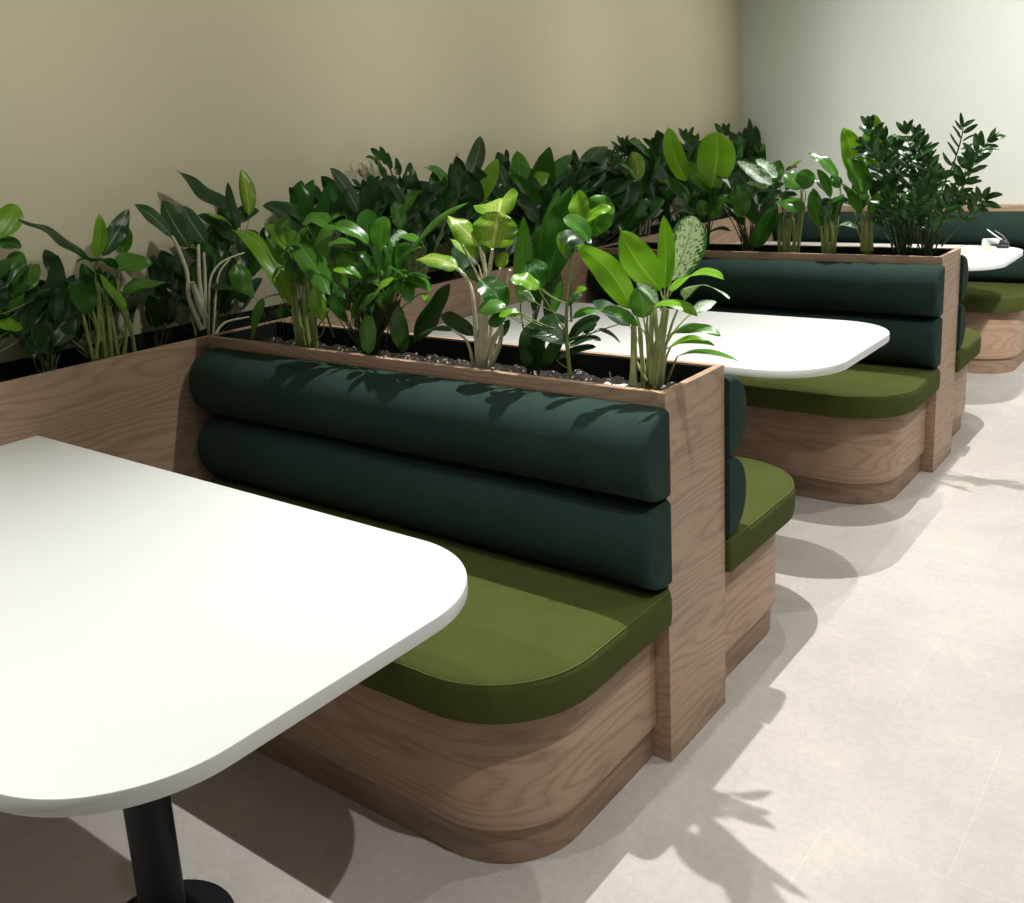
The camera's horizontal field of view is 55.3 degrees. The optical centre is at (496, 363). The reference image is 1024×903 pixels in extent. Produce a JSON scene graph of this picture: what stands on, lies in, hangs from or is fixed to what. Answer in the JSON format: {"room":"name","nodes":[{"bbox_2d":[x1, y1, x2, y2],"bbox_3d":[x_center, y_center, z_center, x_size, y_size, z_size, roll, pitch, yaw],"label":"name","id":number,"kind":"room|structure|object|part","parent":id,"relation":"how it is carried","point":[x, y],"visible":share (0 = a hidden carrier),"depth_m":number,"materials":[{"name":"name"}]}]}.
{"room":"restaurant seating area","nodes":[
{"label":"restaurant seating area","id":0,"kind":"room"},
{"bbox_2d":[0,0,740,362],"bbox_3d":[-1.274,-0.631,3.186,0.100,2.900,9.900,7,16,37],"label":"wall","id":1,"kind":"structure","parent":0,"point":[103,103],"depth_m":3.72,"materials":[{"name":"beige paint"}]},
{"bbox_2d":[0,361,1023,902],"bbox_3d":[1.955,1.200,1.120,8.050,0.100,9.900,7,16,37],"label":"floor","id":2,"kind":"structure","parent":0,"point":[869,747],"depth_m":2.26,"materials":[{"name":"stone"}]},
{"bbox_2d":[0,436,467,902],"bbox_3d":[-0.851,0.729,1.970,1.659,0.750,0.842,7,16,37],"label":"table","id":3,"kind":"object","parent":2,"relation":"on","point":[159,628],"visible":1,"depth_m":1.60,"materials":[{"name":"white laminate"}]},
{"bbox_2d":[0,206,778,480],"bbox_3d":[-0.445,0.143,4.046,0.314,0.915,7.697,7,16,37],"label":"planter box","id":4,"kind":"object","parent":2,"relation":"on","point":[139,406],"visible":0.22,"depth_m":2.99,"materials":[{"name":"brown wood"}]},
{"bbox_2d":[0,204,52,351],"bbox_3d":[-1.382,-0.216,2.760,0.166,0.461,0.338,-1,13,12],"label":"potted plant","id":5,"kind":"object","parent":4,"relation":"on","point":[16,275],"visible":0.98,"depth_m":2.74,"materials":[{"name":"green plant"}]},
{"bbox_2d":[16,250,81,372],"bbox_3d":[-1.329,-0.126,2.897,0.125,0.413,0.209,7,16,37],"label":"potted plant","id":6,"kind":"object","parent":4,"relation":"on","point":[54,326],"visible":0.84,"depth_m":2.88,"materials":[{"name":"green plant"}]},
{"bbox_2d":[18,209,167,360],"bbox_3d":[-1.217,-0.204,2.975,0.220,0.517,0.438,7,16,37],"label":"potted plant","id":7,"kind":"object","parent":4,"relation":"on","point":[96,295],"visible":0.84,"depth_m":2.98,"materials":[{"name":"green plant"}]},
{"bbox_2d":[137,250,179,346],"bbox_3d":[-1.103,-0.191,3.243,0.134,0.359,0.179,7,16,37],"label":"potted plant","id":8,"kind":"object","parent":4,"relation":"on","point":[157,312],"visible":0.83,"depth_m":3.20,"materials":[{"name":"green plant"}]},
{"bbox_2d":[134,169,269,337],"bbox_3d":[-0.941,-0.352,3.326,0.260,0.617,0.692,7,16,37],"label":"potted plant","id":9,"kind":"object","parent":4,"relation":"on","point":[231,282],"visible":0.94,"depth_m":3.27,"materials":[{"name":"green plant"}]},
{"bbox_2d":[262,168,392,302],"bbox_3d":[-0.616,-0.448,3.723,0.161,0.590,0.706,8,17,42],"label":"potted plant","id":10,"kind":"object","parent":4,"relation":"on","point":[336,197],"visible":0.51,"depth_m":3.67,"materials":[{"name":"green plant"}]},
{"bbox_2d":[348,146,426,278],"bbox_3d":[-0.416,-0.565,4.031,0.143,0.656,0.607,7,16,37],"label":"potted plant","id":11,"kind":"object","parent":4,"relation":"on","point":[384,198],"visible":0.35,"depth_m":3.97,"materials":[{"name":"green plant"}]},
{"bbox_2d":[377,172,472,287],"bbox_3d":[-0.258,-0.534,4.101,0.136,0.546,0.636,4,15,30],"label":"potted plant","id":12,"kind":"object","parent":4,"relation":"on","point":[413,212],"visible":0.63,"depth_m":3.97,"materials":[{"name":"green plant"}]},
{"bbox_2d":[404,136,518,278],"bbox_3d":[-0.126,-0.659,4.324,0.184,0.676,0.902,7,16,37],"label":"potted plant","id":13,"kind":"object","parent":4,"relation":"on","point":[478,191],"visible":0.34,"depth_m":4.28,"materials":[{"name":"green plant"}]},
{"bbox_2d":[460,147,592,261],"bbox_3d":[0.163,-0.722,4.675,0.199,0.611,1.079,7,16,37],"label":"potted plant","id":14,"kind":"object","parent":4,"relation":"on","point":[537,186],"visible":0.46,"depth_m":4.63,"materials":[{"name":"green plant"}]},
{"bbox_2d":[559,146,652,251],"bbox_3d":[0.607,-0.867,5.240,0.163,0.590,1.052,7,16,37],"label":"potted plant","id":15,"kind":"object","parent":4,"relation":"on","point":[630,202],"visible":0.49,"depth_m":5.21,"materials":[{"name":"green plant"}]},
{"bbox_2d":[579,135,690,240],"bbox_3d":[0.836,-0.987,5.603,0.219,0.651,1.466,7,16,37],"label":"potted plant","id":16,"kind":"object","parent":4,"relation":"on","point":[637,170],"visible":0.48,"depth_m":5.50,"materials":[{"name":"green plant"}]},
{"bbox_2d":[626,123,743,229],"bbox_3d":[1.150,-1.091,5.982,0.212,0.727,1.480,7,16,37],"label":"potted plant","id":17,"kind":"object","parent":4,"relation":"in","point":[691,146],"visible":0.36,"depth_m":5.68,"materials":[{"name":"green plant"}]},
{"bbox_2d":[727,118,765,205],"bbox_3d":[1.627,-1.284,6.543,0.208,0.700,0.752,5,15,31],"label":"potted plant","id":18,"kind":"object","parent":4,"relation":"on","point":[752,148],"visible":0.45,"depth_m":6.58,"materials":[{"name":"green plant"}]},
{"bbox_2d":[189,348,671,863],"bbox_3d":[-0.422,0.512,2.506,1.648,0.884,0.582,7,16,37],"label":"bench","id":19,"kind":"object","parent":2,"relation":"on","point":[499,737],"visible":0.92,"depth_m":2.21,"materials":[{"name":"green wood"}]},
{"bbox_2d":[189,348,670,501],"bbox_3d":[-0.299,0.135,2.608,1.648,0.210,0.114,7,16,37],"label":"cushion","id":20,"kind":"object","parent":19,"relation":"on","point":[586,449],"depth_m":2.43,"materials":[{"name":"green fabric"}]},
{"bbox_2d":[198,415,671,589],"bbox_3d":[-0.288,0.341,2.656,1.648,0.210,0.114,7,16,37],"label":"cushion","id":21,"kind":"object","parent":19,"relation":"on","point":[564,535],"depth_m":2.46,"materials":[{"name":"green fabric"}]},
{"bbox_2d":[208,320,725,762],"bbox_3d":[-0.160,0.403,2.847,1.633,0.915,0.301,7,16,37],"label":"divider","id":22,"kind":"object","parent":2,"relation":"on","point":[690,653],"visible":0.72,"depth_m":2.39,"materials":[{"name":"brown wood"}]},
{"bbox_2d":[260,303,291,339],"bbox_3d":[-0.689,-0.131,3.054,0.174,0.122,0.022,5,16,33],"label":"potted plant","id":23,"kind":"object","parent":22,"relation":"on","point":[275,312],"visible":0.85,"depth_m":3.05,"materials":[{"name":"green plant"}]},
{"bbox_2d":[232,214,338,347],"bbox_3d":[-0.625,-0.221,2.935,0.482,0.450,0.174,7,16,37],"label":"potted plant","id":24,"kind":"object","parent":22,"relation":"on","point":[304,264],"visible":0.95,"depth_m":2.91,"materials":[{"name":"green plant"}]},
{"bbox_2d":[302,202,468,356],"bbox_3d":[-0.321,-0.201,2.708,0.598,0.477,0.218,7,16,37],"label":"potted plant","id":25,"kind":"object","parent":22,"relation":"on","point":[376,312],"visible":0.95,"depth_m":2.68,"materials":[{"name":"green plant"}]},
{"bbox_2d":[413,188,517,369],"bbox_3d":[-0.087,-0.194,2.548,0.367,0.506,0.153,5,15,31],"label":"potted plant","id":26,"kind":"object","parent":22,"relation":"on","point":[494,229],"visible":0.87,"depth_m":2.48,"materials":[{"name":"green plant"}]},
{"bbox_2d":[513,187,573,375],"bbox_3d":[0.129,-0.193,2.484,0.169,0.508,0.090,-2,13,7],"label":"potted plant","id":27,"kind":"object","parent":22,"relation":"on","point":[533,353],"visible":0.62,"depth_m":2.46,"materials":[{"name":"green plant"}]},
{"bbox_2d":[477,190,619,377],"bbox_3d":[0.116,-0.184,2.340,0.340,0.448,0.153,4,15,27],"label":"potted plant","id":28,"kind":"object","parent":22,"relation":"on","point":[592,216],"visible":0.98,"depth_m":2.34,"materials":[{"name":"green plant"}]},
{"bbox_2d":[604,382,627,385],"bbox_3d":[0.294,0.052,2.408,0.061,0.007,0.020,7,16,37],"label":"plant tag","id":29,"kind":"object","parent":22,"relation":"on","point":[605,382],"visible":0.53,"depth_m":2.41,"materials":[{"name":"white plastic"}]},
{"bbox_2d":[576,215,739,390],"bbox_3d":[0.351,-0.102,2.170,0.471,0.448,0.242,7,16,37],"label":"potted plant","id":30,"kind":"object","parent":22,"relation":"on","point":[681,250],"visible":0.98,"depth_m":2.17,"materials":[{"name":"green plant"}]},
{"bbox_3d":[0.479,0.478,2.359,0.019,0.915,0.301,7,16,37],"label":"panel","id":31,"kind":"part","parent":22,"relation":"part of","materials":[{"name":"brown wood"}]},
{"bbox_2d":[410,300,889,378],"bbox_3d":[0.575,0.234,3.760,1.659,0.750,0.842,7,16,37],"label":"table","id":32,"kind":"object","parent":2,"relation":"on","point":[765,346],"visible":0.51,"depth_m":3.38,"materials":[{"name":"white laminate"}]},
{"bbox_2d":[724,374,794,678],"bbox_3d":[0.132,0.320,3.201,1.648,0.884,0.627,7,16,37],"label":"bench","id":33,"kind":"object","parent":2,"relation":"on","point":[759,496],"visible":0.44,"depth_m":2.68,"materials":[{"name":"brown wood"}]},
{"bbox_2d":[724,374,745,457],"bbox_3d":[-0.043,0.046,2.931,1.648,0.210,0.114,7,16,37],"label":"cushion","id":34,"kind":"object","parent":33,"relation":"on","point":[734,391],"depth_m":2.41,"materials":[{"name":"green fabric"}]},
{"bbox_2d":[725,456,745,537],"bbox_3d":[-0.031,0.251,2.978,1.648,0.210,0.114,7,16,37],"label":"cushion","id":35,"kind":"object","parent":33,"relation":"on","point":[735,478],"depth_m":2.46,"materials":[{"name":"green fabric"}]},
{"bbox_2d":[589,255,944,503],"bbox_3d":[1.004,0.017,4.296,1.648,0.884,0.582,7,16,37],"label":"bench","id":36,"kind":"object","parent":2,"relation":"on","point":[855,434],"visible":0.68,"depth_m":3.94,"materials":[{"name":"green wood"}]},
{"bbox_2d":[589,255,944,316],"bbox_3d":[1.127,-0.360,4.398,1.648,0.210,0.114,7,16,37],"label":"cushion","id":37,"kind":"object","parent":36,"relation":"on","point":[757,286],"depth_m":4.18,"materials":[{"name":"green fabric"}]},
{"bbox_2d":[598,297,942,367],"bbox_3d":[1.138,-0.154,4.445,1.648,0.210,0.114,7,16,37],"label":"cushion","id":38,"kind":"object","parent":36,"relation":"on","point":[915,339],"depth_m":4.04,"materials":[{"name":"green fabric"}]},
{"bbox_2d":[598,242,960,472],"bbox_3d":[1.266,-0.092,4.637,1.633,0.915,0.301,7,16,37],"label":"divider","id":39,"kind":"object","parent":2,"relation":"on","point":[939,407],"visible":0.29,"depth_m":4.17,"materials":[{"name":"brown wood"}]},
{"bbox_2d":[663,127,735,250],"bbox_3d":[0.952,-0.813,4.679,0.415,0.640,0.135,8,17,41],"label":"potted plant","id":40,"kind":"object","parent":39,"relation":"on","point":[716,156],"visible":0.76,"depth_m":4.64,"materials":[{"name":"green plant"}]},
{"bbox_2d":[717,158,784,251],"bbox_3d":[1.151,-0.708,4.529,0.378,0.479,0.189,7,16,37],"label":"potted plant","id":41,"kind":"object","parent":39,"relation":"on","point":[741,203],"visible":0.96,"depth_m":4.47,"materials":[{"name":"green plant"}]},
{"bbox_2d":[775,160,814,252],"bbox_3d":[1.339,-0.674,4.370,0.166,0.464,0.156,-1,13,9],"label":"potted plant","id":42,"kind":"object","parent":39,"relation":"on","point":[793,180],"visible":0.98,"depth_m":4.36,"materials":[{"name":"green plant"}]},
{"bbox_2d":[807,153,858,253],"bbox_3d":[1.491,-0.679,4.283,0.238,0.494,0.167,7,16,37],"label":"potted plant","id":43,"kind":"object","parent":39,"relation":"on","point":[820,211],"visible":0.98,"depth_m":4.28,"materials":[{"name":"green plant"}]},
{"bbox_2d":[840,115,893,254],"bbox_3d":[1.582,-0.735,4.181,0.215,0.640,0.177,7,16,37],"label":"potted plant","id":44,"kind":"object","parent":39,"relation":"on","point":[859,175],"visible":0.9,"depth_m":4.16,"materials":[{"name":"green plant"}]},
{"bbox_2d":[851,114,939,255],"bbox_3d":[1.663,-0.719,4.087,0.335,0.642,0.195,7,16,37],"label":"potted plant","id":45,"kind":"object","parent":39,"relation":"on","point":[902,209],"visible":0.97,"depth_m":4.09,"materials":[{"name":"green plant"}]},
{"bbox_3d":[1.905,-0.017,4.149,0.019,0.915,0.301,7,16,37],"label":"panel","id":46,"kind":"part","parent":39,"relation":"part of","materials":[{"name":"brown wood"}]},
{"bbox_2d":[905,112,1005,255],"bbox_3d":[1.848,-0.702,3.990,0.405,0.631,0.146,7,16,37],"label":"potted plant","id":47,"kind":"object","parent":39,"relation":"on","point":[952,199],"visible":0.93,"depth_m":3.96,"materials":[{"name":"green plant"}]},
{"bbox_2d":[736,241,1022,270],"bbox_3d":[2.001,-0.261,5.550,1.659,0.750,0.842,7,16,37],"label":"table","id":48,"kind":"object","parent":2,"relation":"on","point":[1006,256],"visible":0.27,"depth_m":5.01,"materials":[{"name":"white laminate"}]},
{"bbox_2d":[961,253,986,260],"bbox_3d":[2.397,-0.549,5.010,0.195,0.009,0.160,-15,17,-42],"label":"leaflet","id":49,"kind":"object","parent":48,"relation":"on","point":[970,257],"visible":0.42,"depth_m":4.99,"materials":[{"name":"white paper"}]},
{"bbox_2d":[955,246,998,253],"bbox_3d":[2.563,-0.607,5.208,0.200,0.014,0.265,2,14,23],"label":"booklet","id":50,"kind":"object","parent":48,"relation":"on","point":[964,249],"visible":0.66,"depth_m":5.16,"materials":[{"name":"white paper"}]},
{"bbox_2d":[981,238,999,245],"bbox_3d":[2.722,-0.669,5.374,0.090,0.042,0.033,2,14,21],"label":"paper packet","id":51,"kind":"object","parent":48,"relation":"on","point":[986,241],"visible":0.67,"depth_m":5.37,"materials":[{"name":"grey paper"}]},
{"bbox_2d":[987,229,1009,247],"bbox_3d":[2.716,-0.680,5.292,0.116,0.101,0.056,7,16,37],"label":"gadget","id":52,"kind":"object","parent":48,"relation":"on","point":[1003,243],"visible":0.95,"depth_m":5.27,"materials":[{"name":"black plastic"}]},
{"bbox_3d":[2.706,-0.699,5.300,0.086,0.066,0.012,9,18,43],"label":"arm","id":53,"kind":"part","parent":52,"relation":"part of","materials":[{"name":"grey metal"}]},
{"bbox_2d":[773,211,1023,373],"bbox_3d":[2.430,-0.478,6.085,1.648,0.884,0.582,7,16,37],"label":"bench","id":54,"kind":"object","parent":2,"relation":"on","point":[995,310],"visible":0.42,"depth_m":5.76,"materials":[{"name":"brown wood"}]},
{"bbox_2d":[773,211,1023,246],"bbox_3d":[2.553,-0.855,6.188,1.648,0.210,0.114,7,16,37],"label":"cushion","id":55,"kind":"object","parent":54,"relation":"on","point":[1010,224],"depth_m":5.96,"materials":[{"name":"green fabric"}]},
{"bbox_2d":[968,247,1023,281],"bbox_3d":[2.564,-0.649,6.235,1.648,0.210,0.114,7,16,37],"label":"cushion","id":56,"kind":"object","parent":54,"relation":"on","point":[1013,272],"depth_m":5.84,"materials":[{"name":"green fabric"}]},
{"bbox_2d":[778,204,1023,282],"bbox_3d":[2.636,-0.567,6.355,1.633,0.915,0.116,7,16,37],"label":"panel","id":57,"kind":"object","parent":2,"relation":"on","point":[1004,207],"visible":0.02,"depth_m":5.93,"materials":[{"name":"brown wood"}]},
{"bbox_2d":[952,255,980,436],"bbox_3d":[1.558,-0.175,4.991,1.648,0.884,0.627,7,16,37],"label":"bench","id":58,"kind":"object","parent":2,"relation":"on","point":[968,341],"visible":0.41,"depth_m":4.44,"materials":[{"name":"brown wood"}]},
{"bbox_2d":[956,303,965,350],"bbox_3d":[1.395,-0.243,4.768,1.648,0.210,0.114,7,16,37],"label":"cushion","id":59,"kind":"object","parent":58,"relation":"on","point":[961,321],"depth_m":4.25,"materials":[{"name":"green fabric"}]},
{"bbox_2d":[958,255,967,302],"bbox_3d":[1.383,-0.449,4.721,1.648,0.210,0.114,7,16,37],"label":"cushion","id":60,"kind":"object","parent":58,"relation":"on","point":[963,282],"depth_m":4.19,"materials":[{"name":"green fabric"}]},
{"bbox_2d":[741,0,1023,210],"bbox_3d":[4.895,-1.291,4.499,7.950,2.900,0.100,7,16,37],"label":"wall","id":61,"kind":"structure","parent":0,"point":[810,69],"depth_m":6.21,"materials":[{"name":"grey paint"}]}
]}

